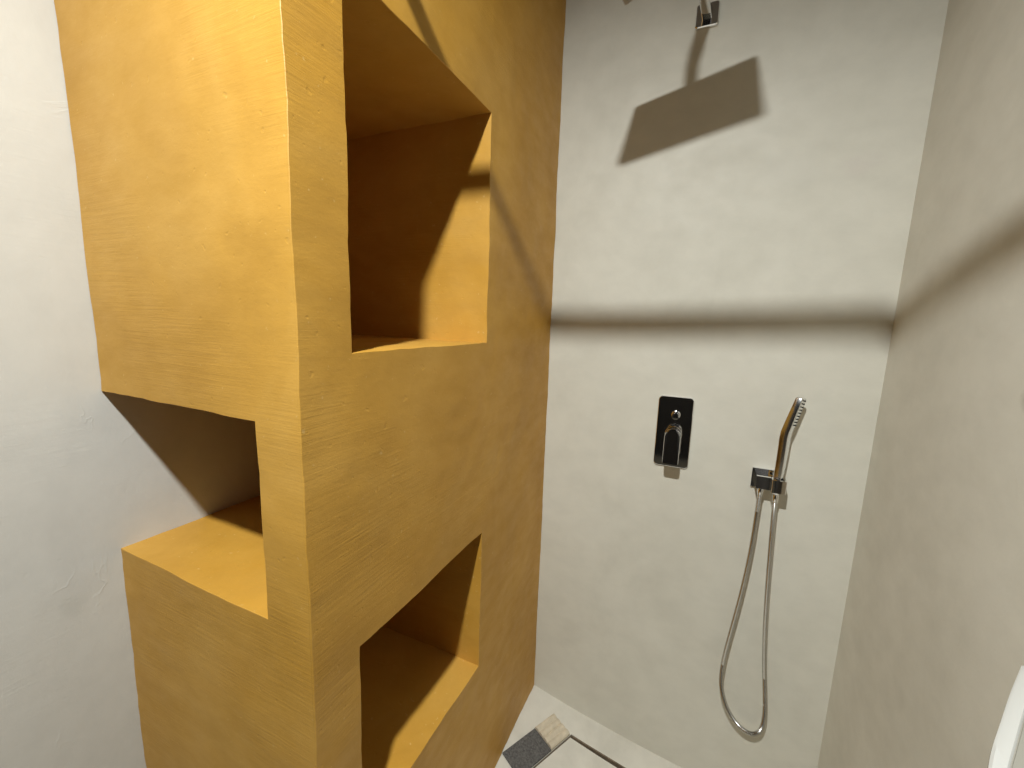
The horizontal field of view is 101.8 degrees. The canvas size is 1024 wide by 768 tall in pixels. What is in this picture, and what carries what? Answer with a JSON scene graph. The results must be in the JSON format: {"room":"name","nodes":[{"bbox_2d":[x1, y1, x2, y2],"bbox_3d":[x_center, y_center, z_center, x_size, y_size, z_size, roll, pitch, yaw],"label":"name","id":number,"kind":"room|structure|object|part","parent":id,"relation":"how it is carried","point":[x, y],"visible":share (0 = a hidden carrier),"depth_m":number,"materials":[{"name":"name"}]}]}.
{"room":"bathroom","nodes":[
{"label":"bathroom","id":0,"kind":"room"},
{"bbox_2d":[0,0,259,767],"bbox_3d":[-0.677,0.067,1.151,0.120,2.870,1.532,6,10,24],"label":"wall","id":1,"kind":"structure","parent":0,"point":[88,474],"depth_m":0.74,"materials":[{"name":"white paint"}]},
{"bbox_2d":[495,685,680,767],"bbox_3d":[-0.034,1.445,0.955,1.462,0.250,1.462,6,10,24],"label":"floor","id":2,"kind":"structure","parent":0,"point":[540,705],"depth_m":1.52,"materials":[{"name":"grey concrete"}]},
{"bbox_2d":[54,0,564,767],"bbox_3d":[-0.318,-0.043,1.126,0.535,2.625,1.017,6,10,24],"label":"partition wall","id":3,"kind":"structure","parent":2,"relation":"on","point":[329,226],"depth_m":0.73,"materials":[{"name":"paint"}]},
{"bbox_2d":[502,714,569,767],"bbox_3d":[0.089,1.260,1.458,0.250,0.042,0.083,-6,12,-41],"label":"strip","id":4,"kind":"object","parent":2,"relation":"on","point":[535,745],"visible":1,"depth_m":1.45,"materials":[{"name":"grey stone"}]},
{"bbox_3d":[0.052,1.260,1.426,0.153,0.035,0.083,-6,12,-41],"label":"panel","id":5,"kind":"part","parent":4,"relation":"part of","materials":[{"name":"grey stone"}]},
{"bbox_2d":[533,735,624,767],"bbox_3d":[0.349,1.358,1.273,0.770,0.135,0.351,6,10,24],"label":"floor drain","id":6,"kind":"object","parent":2,"relation":"in","point":[571,753],"visible":1,"depth_m":1.44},
{"bbox_2d":[534,0,948,767],"bbox_3d":[0.390,0.057,1.444,1.582,2.870,0.120,6,10,24],"label":"wall","id":7,"kind":"structure","parent":0,"point":[736,196],"depth_m":1.26,"materials":[{"name":"grey paint"}]},
{"bbox_2d":[622,0,719,30],"bbox_3d":[0.365,-0.924,0.909,0.266,0.186,0.616,6,10,24],"label":"shower","id":8,"kind":"object","parent":7,"relation":"attached to","point":[707,12],"visible":1,"depth_m":1.14,"materials":[{"name":"silver metal"}]},
{"bbox_3d":[0.300,-0.870,0.774,0.292,0.115,0.249,9,11,37],"label":"head plate","id":9,"kind":"part","parent":8,"relation":"part of","materials":[{"name":"silver metal"}]},
{"bbox_3d":[0.419,-0.977,0.950,0.029,0.073,0.472,7,10,31],"label":"arm","id":10,"kind":"part","parent":8,"relation":"part of","materials":[{"name":"silver metal"}]},
{"bbox_2d":[653,395,693,468],"bbox_3d":[0.502,0.158,1.300,0.105,0.229,0.071,6,10,24],"label":"shower mixer","id":11,"kind":"object","parent":7,"relation":"attached to","point":[675,414],"visible":1,"depth_m":1.31,"materials":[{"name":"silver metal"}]},
{"bbox_3d":[0.492,0.194,1.283,0.046,0.105,0.023,6,10,24],"label":"lever","id":12,"kind":"part","parent":11,"relation":"part of","materials":[{"name":"silver metal"}]},
{"bbox_3d":[0.505,0.161,1.306,0.051,0.051,0.046,6,10,24],"label":"handle","id":13,"kind":"part","parent":11,"relation":"part of","materials":[{"name":"silver metal"}]},
{"bbox_3d":[0.513,0.099,1.303,0.027,0.027,0.030,6,10,24],"label":"diverter knob","id":14,"kind":"part","parent":11,"relation":"part of","materials":[{"name":"silver metal"}]},
{"bbox_2d":[750,466,786,494],"bbox_3d":[0.744,0.285,1.208,0.080,0.058,0.069,6,10,24],"label":"holder","id":15,"kind":"object","parent":7,"relation":"attached to","point":[761,478],"visible":0.99,"depth_m":1.20,"materials":[{"name":"silver metal"}]},
{"bbox_2d":[719,488,778,736],"bbox_3d":[0.735,0.709,1.265,0.143,0.818,0.027,6,10,24],"label":"shower hose","id":16,"kind":"object","parent":15,"relation":"hanging from","point":[775,498],"visible":1,"depth_m":1.26,"materials":[{"name":"metal"}]},
{"bbox_3d":[0.746,0.280,1.240,0.056,0.058,0.009,6,10,24],"label":"wall plate","id":17,"kind":"part","parent":15,"relation":"part of","materials":[{"name":"silver metal"}]},
{"bbox_2d":[754,471,771,489],"bbox_3d":[0.734,0.283,1.217,0.038,0.037,0.043,6,10,24],"label":"outlet","id":18,"kind":"object","parent":15,"relation":"attached to","point":[762,479],"depth_m":1.20,"materials":[{"name":"silver metal"}]},
{"bbox_2d":[772,397,805,495],"bbox_3d":[0.771,0.176,1.163,0.044,0.290,0.046,-6,12,-43],"label":"shower","id":19,"kind":"object","parent":15,"relation":"in","point":[791,421],"visible":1,"depth_m":1.15,"materials":[{"name":"silver metal"}]},
{"bbox_2d":[817,0,1023,767],"bbox_3d":[0.842,0.190,0.683,0.120,2.870,0.912,6,10,24],"label":"wall","id":20,"kind":"structure","parent":0,"point":[930,656],"depth_m":0.80,"materials":[{"name":"grey paint"}]},
{"bbox_3d":[0.123,0.410,-0.887,0.120,2.870,2.570,6,10,24],"label":"wall","id":21,"kind":"structure","parent":0,"visible":0},
{"bbox_2d":[987,666,1023,767],"bbox_3d":[0.347,0.516,0.117,0.263,0.140,1.152,6,10,24],"label":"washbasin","id":22,"kind":"object","parent":21,"relation":"attached to","point":[1007,751],"visible":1,"depth_m":0.47,"materials":[{"name":"ceramic"}]},
{"bbox_3d":[0.348,0.502,0.115,0.244,0.112,1.067,6,10,24],"label":"bowl","id":23,"kind":"part","parent":22,"relation":"part of","materials":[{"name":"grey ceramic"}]}
]}

